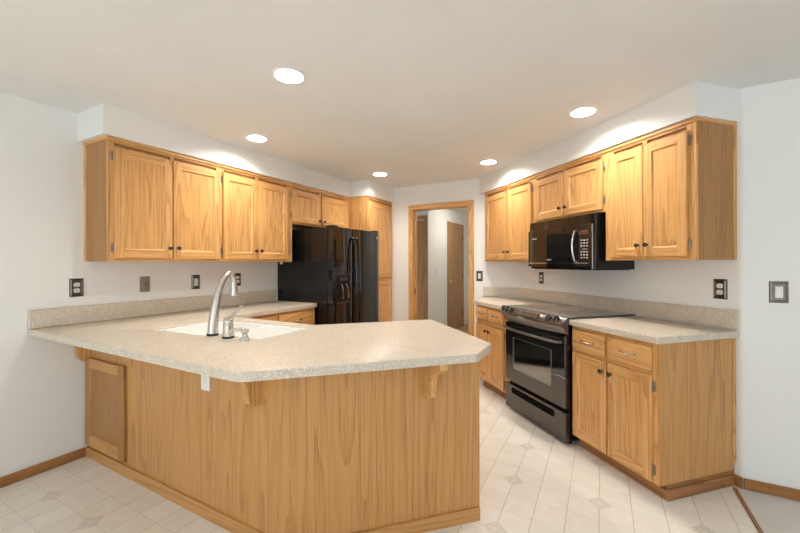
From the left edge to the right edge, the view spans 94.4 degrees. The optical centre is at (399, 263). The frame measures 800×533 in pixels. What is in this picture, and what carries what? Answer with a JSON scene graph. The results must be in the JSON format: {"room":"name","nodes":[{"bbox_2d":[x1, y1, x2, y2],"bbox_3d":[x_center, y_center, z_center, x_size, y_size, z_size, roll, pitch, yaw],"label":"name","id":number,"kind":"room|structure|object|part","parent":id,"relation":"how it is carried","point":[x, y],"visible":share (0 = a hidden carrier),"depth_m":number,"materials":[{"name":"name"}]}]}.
{"room":"kitchen","nodes":[
{"label":"kitchen","id":0,"kind":"room"},
{"bbox_2d":[0,92,297,476],"bbox_3d":[-2.536,0.157,2.048,0.120,2.360,7.919,0,0,29],"label":"wall","id":1,"kind":"structure","parent":0,"point":[42,381],"depth_m":2.39,"materials":[{"name":"paint"}]},
{"bbox_2d":[0,447,85,487],"bbox_3d":[-3.249,1.308,0.595,0.014,0.062,4.483,0,0,29],"label":"baseboard","id":2,"kind":"structure","parent":1,"relation":"attached to","point":[9,479],"depth_m":2.36,"materials":[{"name":"brown wood"}]},
{"bbox_2d":[69,278,83,296],"bbox_3d":[-2.203,0.167,2.525,0.009,0.124,0.079,0,0,29],"label":"wall outlet","id":3,"kind":"object","parent":1,"relation":"attached to","point":[76,286],"visible":1,"depth_m":2.52,"materials":[{"name":"grey metal"}]},
{"bbox_2d":[140,276,149,291],"bbox_3d":[-1.994,0.165,2.899,0.018,0.118,0.073,0,0,29],"label":"cable plate","id":4,"kind":"object","parent":1,"relation":"attached to","point":[144,281],"visible":1,"depth_m":2.90,"materials":[{"name":"silver metal"}]},
{"bbox_2d":[83,135,220,261],"bbox_3d":[-1.831,-0.422,2.834,0.370,0.821,0.825,0,0,29],"label":"upper cabinet","id":5,"kind":"object","parent":1,"relation":"attached to","point":[143,203],"visible":1,"depth_m":2.62,"materials":[{"name":"brown wood"}]},
{"bbox_3d":[-2.055,-0.410,2.493,0.302,0.799,0.004,0,0,29],"label":"panel","id":6,"kind":"part","parent":5,"relation":"part of","materials":[{"name":"brown wood"}]},
{"bbox_3d":[-1.792,-0.399,2.600,0.020,0.735,0.377,0,0,29],"label":"door","id":7,"kind":"part","parent":5,"relation":"part of","materials":[{"name":"brown wood"}]},
{"bbox_3d":[-1.849,-0.820,2.840,0.332,0.026,0.820,0,0,29],"label":"moulding","id":8,"kind":"part","parent":5,"relation":"part of","materials":[{"name":"brown wood"}]},
{"bbox_3d":[-1.605,-0.400,2.942,0.020,0.735,0.388,0,0,29],"label":"door","id":9,"kind":"part","parent":5,"relation":"part of","materials":[{"name":"brown wood"}]},
{"bbox_2d":[28,290,275,328],"bbox_3d":[-1.838,0.352,3.179,0.019,0.119,1.984,0,0,29],"label":"backsplash","id":10,"kind":"structure","parent":1,"relation":"attached to","point":[50,317],"depth_m":2.80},
{"bbox_2d":[191,275,199,288],"bbox_3d":[-1.798,0.167,3.266,0.012,0.124,0.079,0,0,29],"label":"light switch","id":11,"kind":"object","parent":1,"relation":"attached to","point":[195,279],"visible":1,"depth_m":3.26,"materials":[{"name":"grey metal"}]},
{"bbox_2d":[234,273,240,285],"bbox_3d":[-1.595,0.161,3.640,0.009,0.124,0.079,0,0,29],"label":"wall outlet","id":12,"kind":"object","parent":1,"relation":"attached to","point":[238,275],"visible":0.79,"depth_m":3.65,"materials":[{"name":"grey metal"}]},
{"bbox_2d":[220,164,291,263],"bbox_3d":[-1.439,-0.410,3.553,0.370,0.847,0.822,0,0,29],"label":"upper cabinet","id":13,"kind":"object","parent":1,"relation":"attached to","point":[256,224],"visible":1,"depth_m":3.41,"materials":[{"name":"brown wood"}]},
{"bbox_3d":[-1.415,-0.400,3.292,0.020,0.735,0.354,0,0,29],"label":"door","id":14,"kind":"part","parent":13,"relation":"part of","materials":[{"name":"brown wood"}]},
{"bbox_3d":[-1.315,-0.821,3.484,0.012,0.026,0.822,0,0,29],"label":"moulding","id":15,"kind":"part","parent":13,"relation":"part of","materials":[{"name":"brown wood"}]},
{"bbox_3d":[-1.236,-0.400,3.619,0.020,0.735,0.381,0,0,29],"label":"door","id":16,"kind":"part","parent":13,"relation":"part of","materials":[{"name":"brown wood"}]},
{"bbox_2d":[290,183,348,228],"bbox_3d":[-1.013,-0.621,4.335,0.370,0.426,1.006,0,0,29],"label":"upper cabinet","id":17,"kind":"object","parent":1,"relation":"attached to","point":[310,207],"visible":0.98,"depth_m":4.17,"materials":[{"name":"brown wood"}]},
{"bbox_3d":[-1.015,-0.598,4.026,0.020,0.340,0.432,0,0,29],"label":"door","id":18,"kind":"part","parent":17,"relation":"part of","materials":[{"name":"brown wood"}]},
{"bbox_3d":[-0.886,-0.822,4.272,0.012,0.026,0.972,0,0,29],"label":"moulding","id":19,"kind":"part","parent":17,"relation":"part of","materials":[{"name":"brown wood"}]},
{"bbox_3d":[-0.785,-0.599,4.448,0.020,0.340,0.473,0,0,29],"label":"door","id":20,"kind":"part","parent":17,"relation":"part of","materials":[{"name":"brown wood"}]},
{"bbox_2d":[0,0,799,215],"bbox_3d":[0.873,-1.081,2.228,7.500,0.100,11.500,0,0,29],"label":"ceiling","id":21,"kind":"structure","parent":0,"point":[415,92],"depth_m":1.93,"materials":[{"name":"white paint"}]},
{"bbox_2d":[78,103,392,201],"bbox_3d":[-1.150,-0.930,3.813,0.630,0.192,3.251,0,0,29],"label":"soffit","id":22,"kind":"structure","parent":21,"relation":"attached to","point":[103,119],"depth_m":2.97,"materials":[{"name":"paint"}]},
{"bbox_2d":[245,134,268,141],"bbox_3d":[-1.173,-1.042,3.038,0.186,0.048,0.186,0,0,29],"label":"recessed light","id":23,"kind":"object","parent":21,"relation":"in","point":[251,137],"visible":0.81,"depth_m":3.08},
{"bbox_2d":[271,67,305,84],"bbox_3d":[-0.608,-1.043,2.028,0.186,0.048,0.186,0,0,29],"label":"recessed light","id":24,"kind":"object","parent":21,"relation":"in","point":[286,75],"visible":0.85,"depth_m":2.06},
{"bbox_2d":[372,172,387,175],"bbox_3d":[-0.231,-1.044,4.275,0.186,0.048,0.186,0,0,29],"label":"recessed light","id":25,"kind":"object","parent":21,"relation":"in","point":[375,173],"visible":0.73,"depth_m":4.32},
{"bbox_2d":[479,160,497,164],"bbox_3d":[0.903,-1.047,3.777,0.186,0.048,0.186,0,0,29],"label":"recessed light","id":26,"kind":"object","parent":21,"relation":"in","point":[484,162],"visible":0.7,"depth_m":3.83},
{"bbox_2d":[568,106,598,117],"bbox_3d":[1.245,-1.047,2.521,0.186,0.048,0.186,0,0,29],"label":"recessed light","id":27,"kind":"object","parent":21,"relation":"in","point":[584,111],"visible":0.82,"depth_m":2.56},
{"bbox_2d":[479,81,738,193],"bbox_3d":[1.490,-0.936,3.354,0.348,0.192,2.512,0,0,-16],"label":"soffit","id":28,"kind":"structure","parent":21,"relation":"attached to","point":[701,99],"depth_m":2.50,"materials":[{"name":"paint"}]},
{"bbox_2d":[0,323,799,532],"bbox_3d":[0.878,1.359,2.228,7.300,0.060,11.300,0,0,29],"label":"floor","id":29,"kind":"structure","parent":0,"point":[532,481],"depth_m":2.06,"materials":[{"name":"tile"}]},
{"bbox_2d":[72,345,288,532],"bbox_3d":[-1.232,0.892,2.304,1.917,0.885,0.835,0,0,29],"label":"base cabinet","id":30,"kind":"object","parent":29,"relation":"on","point":[220,454],"visible":0.75,"depth_m":1.99,"materials":[{"name":"brown wood"}]},
{"bbox_3d":[-1.943,0.948,2.436,0.503,0.600,0.020,0,0,29],"label":"door","id":31,"kind":"part","parent":30,"relation":"part of","materials":[{"name":"brown wood"}]},
{"bbox_3d":[-1.330,1.300,2.108,1.904,0.068,0.012,0,0,29],"label":"moulding","id":32,"kind":"part","parent":30,"relation":"part of","materials":[{"name":"brown wood"}]},
{"bbox_2d":[201,375,209,390],"bbox_3d":[-1.021,0.618,1.940,0.072,0.100,0.012,0,0,29],"label":"wall outlet","id":33,"kind":"object","parent":30,"relation":"attached to","point":[205,380],"visible":0.79,"depth_m":1.93,"materials":[{"name":"white plastic"}]},
{"bbox_2d":[28,301,490,381],"bbox_3d":[-0.676,0.429,2.558,2.655,0.038,2.006,0,0,29],"label":"countertop","id":34,"kind":"structure","parent":30,"relation":"on","point":[327,349],"depth_m":1.88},
{"bbox_2d":[206,271,238,335],"bbox_3d":[-1.034,0.230,2.166,0.062,0.362,0.197,0,0,29],"label":"kitchen faucet","id":35,"kind":"object","parent":34,"relation":"on","point":[212,330],"visible":1,"depth_m":2.12,"materials":[{"name":"silver metal"}]},
{"bbox_2d":[159,320,305,338],"bbox_3d":[-1.052,0.510,2.329,0.851,0.182,0.497,0,0,29],"label":"sink","id":36,"kind":"object","parent":34,"relation":"in","point":[256,330],"visible":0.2,"depth_m":2.44,"materials":[{"name":"white ceramic"}]},
{"bbox_3d":[-1.194,0.510,2.405,0.445,0.182,0.430,0,0,29],"label":"bowl","id":37,"kind":"part","parent":36,"relation":"part of","materials":[{"name":"white ceramic"}]},
{"bbox_3d":[-0.817,0.489,2.251,0.305,0.142,0.350,0,0,29],"label":"bowl","id":38,"kind":"part","parent":36,"relation":"part of","materials":[{"name":"white ceramic"}]},
{"bbox_2d":[222,305,242,338],"bbox_3d":[-0.931,0.321,2.050,0.062,0.180,0.104,0,0,29],"label":"handle","id":39,"kind":"object","parent":34,"relation":"on","point":[228,325],"visible":0.99,"depth_m":2.01,"materials":[{"name":"silver metal"}]},
{"bbox_3d":[-0.917,0.277,2.056,0.026,0.093,0.086,0,0,43],"label":"lever","id":40,"kind":"part","parent":39,"relation":"part of","materials":[{"name":"silver metal"}]},
{"bbox_2d":[229,327,249,341],"bbox_3d":[-0.846,0.375,1.967,0.107,0.070,0.054,0,0,18],"label":"soap dispenser","id":41,"kind":"object","parent":34,"relation":"on","point":[244,331],"visible":1,"depth_m":1.95,"materials":[{"name":"silver metal"}]},
{"bbox_2d":[249,313,275,320],"bbox_3d":[-1.460,0.892,3.243,0.616,0.885,0.505,0,0,29],"label":"base cabinet","id":42,"kind":"object","parent":29,"relation":"on","point":[272,317],"visible":0.02,"depth_m":3.24,"materials":[{"name":"brown wood"}]},
{"bbox_3d":[-1.235,0.544,3.108,0.020,0.136,0.455,0,0,29],"label":"drawer","id":43,"kind":"part","parent":42,"relation":"part of","materials":[{"name":"brown wood"}]},
{"bbox_2d":[276,307,314,324],"bbox_3d":[-1.216,0.892,3.690,0.616,0.885,0.505,0,0,29],"label":"base cabinet","id":44,"kind":"object","parent":29,"relation":"on","point":[303,316],"visible":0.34,"depth_m":3.57,"materials":[{"name":"brown wood"}]},
{"bbox_2d":[278,225,378,324],"bbox_3d":[-0.762,0.467,4.264,0.856,1.703,0.884,0,0,29],"label":"refrigerator","id":45,"kind":"object","parent":29,"relation":"on","point":[335,268],"visible":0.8,"depth_m":3.91,"materials":[{"name":"black metal"}]},
{"bbox_3d":[-0.609,0.438,3.873,0.080,1.610,0.343,0,0,29],"label":"door","id":46,"kind":"part","parent":45,"relation":"part of","materials":[{"name":"black metal"}]},
{"bbox_3d":[-0.483,0.302,3.964,0.077,1.160,0.024,0,0,29],"label":"handle","id":47,"kind":"part","parent":45,"relation":"part of","materials":[{"name":"black metal"}]},
{"bbox_3d":[-0.449,0.302,4.025,0.077,1.160,0.024,0,0,29],"label":"handle","id":48,"kind":"part","parent":45,"relation":"part of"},
{"bbox_3d":[-0.395,0.437,4.264,0.080,1.610,0.533,0,0,29],"label":"door","id":49,"kind":"part","parent":45,"relation":"part of","materials":[{"name":"black metal"}]},
{"bbox_2d":[349,195,391,321],"bbox_3d":[-0.511,0.248,4.977,0.630,2.168,0.594,0,0,29],"label":"pantry cabinet","id":50,"kind":"object","parent":29,"relation":"on","point":[367,213],"visible":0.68,"depth_m":4.83,"materials":[{"name":"brown wood"}]},
{"bbox_3d":[-0.260,0.248,4.840,0.019,2.168,0.594,0,0,29],"label":"frame","id":51,"kind":"part","parent":50,"relation":"part of","materials":[{"name":"brown wood"}]},
{"bbox_3d":[-0.249,-0.823,4.833,0.012,0.026,0.594,0,0,29],"label":"moulding","id":52,"kind":"part","parent":50,"relation":"part of","materials":[{"name":"brown wood"}]},
{"bbox_3d":[-0.244,-0.292,4.832,0.020,0.953,0.528,0,0,29],"label":"door","id":53,"kind":"part","parent":50,"relation":"part of","materials":[{"name":"brown wood"}]},
{"bbox_3d":[-0.242,0.720,4.832,0.020,0.983,0.528,0,0,29],"label":"door","id":54,"kind":"part","parent":50,"relation":"part of","materials":[{"name":"brown wood"}]},
{"bbox_2d":[289,361,479,532],"bbox_3d":[-0.120,0.889,2.054,0.954,0.885,0.950,0,0,-16],"label":"base cabinet","id":55,"kind":"object","parent":29,"relation":"on","point":[394,450],"visible":0.88,"depth_m":1.78,"materials":[{"name":"brown wood"}]},
{"bbox_3d":[-0.139,1.299,2.116,0.950,0.066,0.698,0,0,-16],"label":"moulding","id":56,"kind":"part","parent":55,"relation":"part of","materials":[{"name":"brown wood"}]},
{"bbox_2d":[476,305,509,398],"bbox_3d":[1.146,0.886,3.984,0.652,0.885,0.982,0,0,-16],"label":"base cabinet","id":57,"kind":"object","parent":29,"relation":"on","point":[490,322],"visible":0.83,"depth_m":3.71,"materials":[{"name":"brown wood"}]},
{"bbox_3d":[0.869,0.527,3.928,0.020,0.131,0.249,0,0,-16],"label":"drawer","id":58,"kind":"part","parent":57,"relation":"part of","materials":[{"name":"brown wood"}]},
{"bbox_3d":[0.872,0.932,3.922,0.020,0.571,0.256,0,0,-16],"label":"door","id":59,"kind":"part","parent":57,"relation":"part of","materials":[{"name":"brown wood"}]},
{"bbox_3d":[0.949,0.527,3.659,0.020,0.131,0.280,0,0,-16],"label":"drawer","id":60,"kind":"part","parent":57,"relation":"part of","materials":[{"name":"brown wood"}]},
{"bbox_3d":[0.950,0.932,3.659,0.020,0.571,0.280,0,0,-16],"label":"door","id":61,"kind":"part","parent":57,"relation":"part of","materials":[{"name":"brown wood"}]},
{"bbox_2d":[473,297,551,309],"bbox_3d":[1.150,0.425,3.999,0.634,0.038,1.012,0,0,-16],"label":"countertop","id":62,"kind":"structure","parent":57,"relation":"on","point":[493,302],"depth_m":3.91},
{"bbox_2d":[501,303,635,443],"bbox_3d":[1.347,0.855,3.116,0.708,0.948,0.819,0,0,-16],"label":"range","id":63,"kind":"object","parent":29,"relation":"on","point":[539,348],"visible":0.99,"depth_m":2.92,"materials":[{"name":"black metal"}]},
{"bbox_3d":[1.047,0.577,3.028,0.062,0.020,0.727,0,0,-16],"label":"handle","id":64,"kind":"part","parent":63,"relation":"part of","materials":[{"name":"grey metal"}]},
{"bbox_3d":[1.052,0.457,3.035,0.092,0.132,0.808,0,0,-16],"label":"control panel","id":65,"kind":"part","parent":63,"relation":"part of","materials":[{"name":"metal"}]},
{"bbox_3d":[1.103,1.192,3.044,0.045,0.213,0.768,0,0,-16],"label":"storage drawer","id":66,"kind":"part","parent":63,"relation":"part of","materials":[{"name":"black metal"}]},
{"bbox_3d":[1.102,0.793,3.044,0.045,0.528,0.768,0,0,-16],"label":"oven door","id":67,"kind":"part","parent":63,"relation":"part of","materials":[{"name":"black metal"}]},
{"bbox_3d":[1.110,0.409,2.779,0.056,0.056,0.054,0,0,-16],"label":"knob","id":68,"kind":"part","parent":63,"relation":"part of","materials":[{"name":"brown metal"}]},
{"bbox_3d":[1.140,0.409,2.713,0.056,0.056,0.054,0,0,-16],"label":"knob","id":69,"kind":"part","parent":63,"relation":"part of","materials":[{"name":"brown metal"}]},
{"bbox_2d":[507,303,635,318],"bbox_3d":[1.391,0.397,3.129,0.614,0.013,0.818,0,0,-16],"label":"cooktop","id":70,"kind":"object","parent":63,"relation":"in","point":[554,310],"depth_m":2.99,"materials":[{"name":"black glass"}]},
{"bbox_2d":[572,326,735,500],"bbox_3d":[1.602,0.885,2.436,0.652,0.885,0.662,0,0,-16],"label":"base cabinet","id":71,"kind":"object","parent":29,"relation":"on","point":[663,416],"visible":0.99,"depth_m":2.17,"materials":[{"name":"brown wood"}]},
{"bbox_3d":[1.283,0.539,2.523,0.020,0.136,0.284,0,0,-16],"label":"drawer","id":72,"kind":"part","parent":71,"relation":"part of","materials":[{"name":"brown wood"}]},
{"bbox_3d":[1.286,0.930,2.517,0.020,0.597,0.296,0,0,-16],"label":"door","id":73,"kind":"part","parent":71,"relation":"part of","materials":[{"name":"brown wood"}]},
{"bbox_3d":[1.350,0.840,2.368,0.019,0.793,0.651,0,0,-16],"label":"frame","id":74,"kind":"part","parent":71,"relation":"part of","materials":[{"name":"brown wood"}]},
{"bbox_3d":[1.345,0.538,2.215,0.036,0.018,0.118,0,0,-16],"label":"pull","id":75,"kind":"part","parent":71,"relation":"part of","materials":[{"name":"silver metal"}]},
{"bbox_3d":[1.371,0.538,2.223,0.020,0.136,0.297,0,0,-16],"label":"drawer","id":76,"kind":"part","parent":71,"relation":"part of","materials":[{"name":"brown wood"}]},
{"bbox_3d":[1.373,0.930,2.222,0.020,0.597,0.299,0,0,-16],"label":"door","id":77,"kind":"part","parent":71,"relation":"part of","materials":[{"name":"brown wood"}]},
{"bbox_2d":[569,316,738,343],"bbox_3d":[1.613,0.424,2.433,0.632,0.038,0.679,0,0,-16],"label":"countertop","id":78,"kind":"structure","parent":71,"relation":"on","point":[651,330],"depth_m":2.27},
{"bbox_3d":[1.720,0.839,2.133,0.597,0.793,0.009,0,0,-16],"label":"panel","id":79,"kind":"part","parent":71,"relation":"part of","materials":[{"name":"brown wood"}]},
{"bbox_2d":[733,487,763,532],"bbox_3d":[0.504,1.326,-0.512,0.020,0.008,6.130,0,0,29],"label":"trim","id":80,"kind":"structure","parent":29,"relation":"on","point":[737,492],"depth_m":1.97,"materials":[{"name":"brown wood"}]},
{"bbox_2d":[417,210,430,319],"bbox_3d":[-0.101,0.152,6.632,1.370,2.360,0.100,0,0,29],"label":"wall","id":81,"kind":"structure","parent":0,"point":[419,213],"depth_m":6.31,"materials":[{"name":"paint"}]},
{"bbox_2d":[417,215,427,319],"bbox_3d":[0.044,0.261,6.485,0.966,2.140,0.020,0,0,29],"label":"door","id":82,"kind":"structure","parent":81,"relation":"in","point":[422,226],"depth_m":6.30,"materials":[{"name":"brown wood"}]},
{"bbox_2d":[430,209,468,327],"bbox_3d":[0.983,0.149,7.294,0.100,2.360,2.100,0,0,29],"label":"wall","id":83,"kind":"structure","parent":0,"point":[438,219],"depth_m":6.82,"materials":[{"name":"paint"}]},
{"bbox_2d":[447,221,463,328],"bbox_3d":[1.151,0.266,7.408,0.085,2.125,0.910,0,0,29],"label":"door","id":84,"kind":"structure","parent":83,"relation":"in","point":[455,232],"depth_m":7.39,"materials":[{"name":"brown wood"}]},
{"bbox_2d":[392,179,521,336],"bbox_3d":[0.538,0.150,4.814,2.633,2.360,0.120,0,0,29],"label":"wall","id":85,"kind":"structure","parent":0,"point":[495,274],"depth_m":4.74,"materials":[{"name":"paint"}]},
{"bbox_2d":[408,200,473,335],"bbox_3d":[0.539,0.279,4.803,0.897,2.102,0.138,0,0,29],"label":"door frame","id":86,"kind":"structure","parent":85,"relation":"attached to","point":[412,213],"depth_m":4.86,"materials":[{"name":"brown wood"}]},
{"bbox_2d":[476,271,482,280],"bbox_3d":[0.966,0.157,4.506,0.079,0.124,0.012,0,0,29],"label":"light switch","id":87,"kind":"object","parent":85,"relation":"attached to","point":[479,274],"visible":1,"depth_m":4.50,"materials":[{"name":"grey metal"}]},
{"bbox_2d":[521,78,799,488],"bbox_3d":[2.567,0.146,2.337,1.012,2.360,4.442,0,0,-42],"label":"wall","id":88,"kind":"structure","parent":0,"point":[768,126],"depth_m":2.15,"materials":[{"name":"paint"}]},
{"bbox_2d":[484,175,533,261],"bbox_3d":[1.282,-0.429,4.024,0.370,0.821,0.935,0,0,-16],"label":"upper cabinet","id":89,"kind":"object","parent":88,"relation":"attached to","point":[509,209],"visible":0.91,"depth_m":3.91,"materials":[{"name":"brown wood"}]},
{"bbox_3d":[1.084,-0.406,4.181,0.020,0.735,0.448,0,0,-16],"label":"door","id":90,"kind":"part","parent":89,"relation":"part of","materials":[{"name":"brown wood"}]},
{"bbox_3d":[1.145,-0.826,3.984,0.012,0.026,0.935,0,0,-16],"label":"moulding","id":91,"kind":"part","parent":89,"relation":"part of","materials":[{"name":"brown wood"}]},
{"bbox_3d":[1.209,-0.406,3.757,0.020,0.735,0.400,0,0,-16],"label":"door","id":92,"kind":"part","parent":89,"relation":"part of","materials":[{"name":"brown wood"}]},
{"bbox_2d":[539,272,543,283],"bbox_3d":[1.498,0.158,3.932,0.009,0.124,0.078,0,0,-16],"label":"wall outlet","id":93,"kind":"object","parent":88,"relation":"attached to","point":[541,274],"visible":1,"depth_m":3.92,"materials":[{"name":"grey metal"}]},
{"bbox_2d":[534,149,605,222],"bbox_3d":[1.532,-0.610,3.175,0.370,0.460,0.835,0,0,-16],"label":"upper cabinet","id":94,"kind":"object","parent":88,"relation":"attached to","point":[577,187],"visible":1,"depth_m":3.04,"materials":[{"name":"brown wood"}]},
{"bbox_3d":[1.335,-0.587,3.325,0.020,0.374,0.374,0,0,-16],"label":"door","id":95,"kind":"part","parent":94,"relation":"part of","materials":[{"name":"brown wood"}]},
{"bbox_3d":[1.395,-0.827,3.135,0.012,0.026,0.835,0,0,-16],"label":"moulding","id":96,"kind":"part","parent":94,"relation":"part of","materials":[{"name":"brown wood"}]},
{"bbox_2d":[528,213,634,269],"bbox_3d":[1.483,-0.161,3.178,0.447,0.432,0.796,0,0,-16],"label":"microwave","id":97,"kind":"object","parent":94,"relation":"attached to","point":[575,242],"visible":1,"depth_m":2.95,"materials":[{"name":"black metal"}]},
{"bbox_3d":[1.312,-0.131,3.200,0.060,0.325,0.655,0,0,-16],"label":"door","id":98,"kind":"part","parent":97,"relation":"part of","materials":[{"name":"black glass"}]},
{"bbox_3d":[1.365,-0.133,2.900,0.063,0.258,0.017,0,0,-16],"label":"handle","id":99,"kind":"part","parent":97,"relation":"part of","materials":[{"name":"silver metal"}]},
{"bbox_3d":[1.426,-0.131,2.834,0.047,0.325,0.109,0,0,-16],"label":"control panel","id":100,"kind":"part","parent":97,"relation":"part of","materials":[{"name":"black plastic"}]},
{"bbox_3d":[1.450,-0.124,2.774,0.036,0.340,0.017,0,0,-16],"label":"edge trim","id":101,"kind":"part","parent":97,"relation":"part of","materials":[{"name":"grey metal"}]},
{"bbox_3d":[1.462,-0.159,2.762,0.020,0.420,0.011,0,0,-16],"label":"trim","id":102,"kind":"part","parent":97,"relation":"part of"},
{"bbox_3d":[1.448,-0.587,2.942,0.020,0.374,0.401,0,0,-16],"label":"door","id":103,"kind":"part","parent":94,"relation":"part of","materials":[{"name":"brown wood"}]},
{"bbox_2d":[483,287,738,328],"bbox_3d":[1.628,0.338,3.391,0.286,0.106,2.498,0,0,-24],"label":"backsplash","id":104,"kind":"structure","parent":88,"relation":"attached to","point":[702,315],"depth_m":2.84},
{"bbox_2d":[605,116,736,260],"bbox_3d":[1.741,-0.430,2.466,0.370,0.821,0.644,0,0,-16],"label":"upper cabinet","id":105,"kind":"object","parent":88,"relation":"attached to","point":[671,191],"visible":1,"depth_m":2.23,"materials":[{"name":"brown wood"}]},
{"bbox_3d":[1.562,-0.407,2.557,0.020,0.735,0.258,0,0,-16],"label":"door","id":106,"kind":"part","parent":105,"relation":"part of","materials":[{"name":"brown wood"}]},
{"bbox_3d":[1.619,-0.430,2.434,0.019,0.821,0.636,0,0,-16],"label":"frame","id":107,"kind":"part","parent":105,"relation":"part of","materials":[{"name":"brown wood"}]},
{"bbox_3d":[1.640,-0.407,2.293,0.020,0.735,0.279,0,0,-16],"label":"door","id":108,"kind":"part","parent":105,"relation":"part of","materials":[{"name":"brown wood"}]},
{"bbox_3d":[1.757,-0.828,2.471,0.332,0.026,0.644,0,0,-16],"label":"moulding","id":109,"kind":"part","parent":105,"relation":"part of","materials":[{"name":"brown wood"}]},
{"bbox_3d":[1.863,-0.419,2.170,0.302,0.799,0.008,0,0,-16],"label":"panel","id":110,"kind":"part","parent":105,"relation":"part of","materials":[{"name":"brown wood"}]},
{"bbox_2d":[713,279,727,299],"bbox_3d":[1.981,0.161,2.294,0.009,0.124,0.079,0,0,-16],"label":"wall outlet","id":111,"kind":"object","parent":88,"relation":"attached to","point":[720,286],"visible":1,"depth_m":2.29,"materials":[{"name":"grey metal"}]},
{"bbox_2d":[733,474,742,488],"bbox_3d":[2.009,1.296,2.198,0.014,0.062,0.046,0,0,-16],"label":"baseboard","id":112,"kind":"structure","parent":88,"relation":"attached to","point":[738,480],"depth_m":2.19,"materials":[{"name":"brown wood"}]},
{"bbox_2d":[744,478,799,500],"bbox_3d":[3.173,1.293,1.550,2.622,0.062,0.014,0,0,29],"label":"baseboard","id":113,"kind":"structure","parent":88,"relation":"attached to","point":[749,484],"depth_m":2.11,"materials":[{"name":"brown wood"}]},
{"bbox_2d":[769,281,788,302],"bbox_3d":[2.155,0.166,2.105,0.083,0.124,0.012,0,0,29],"label":"light switch","id":114,"kind":"object","parent":88,"relation":"attached to","point":[778,290],"visible":1,"depth_m":2.10,"materials":[{"name":"grey metal"}]}
]}

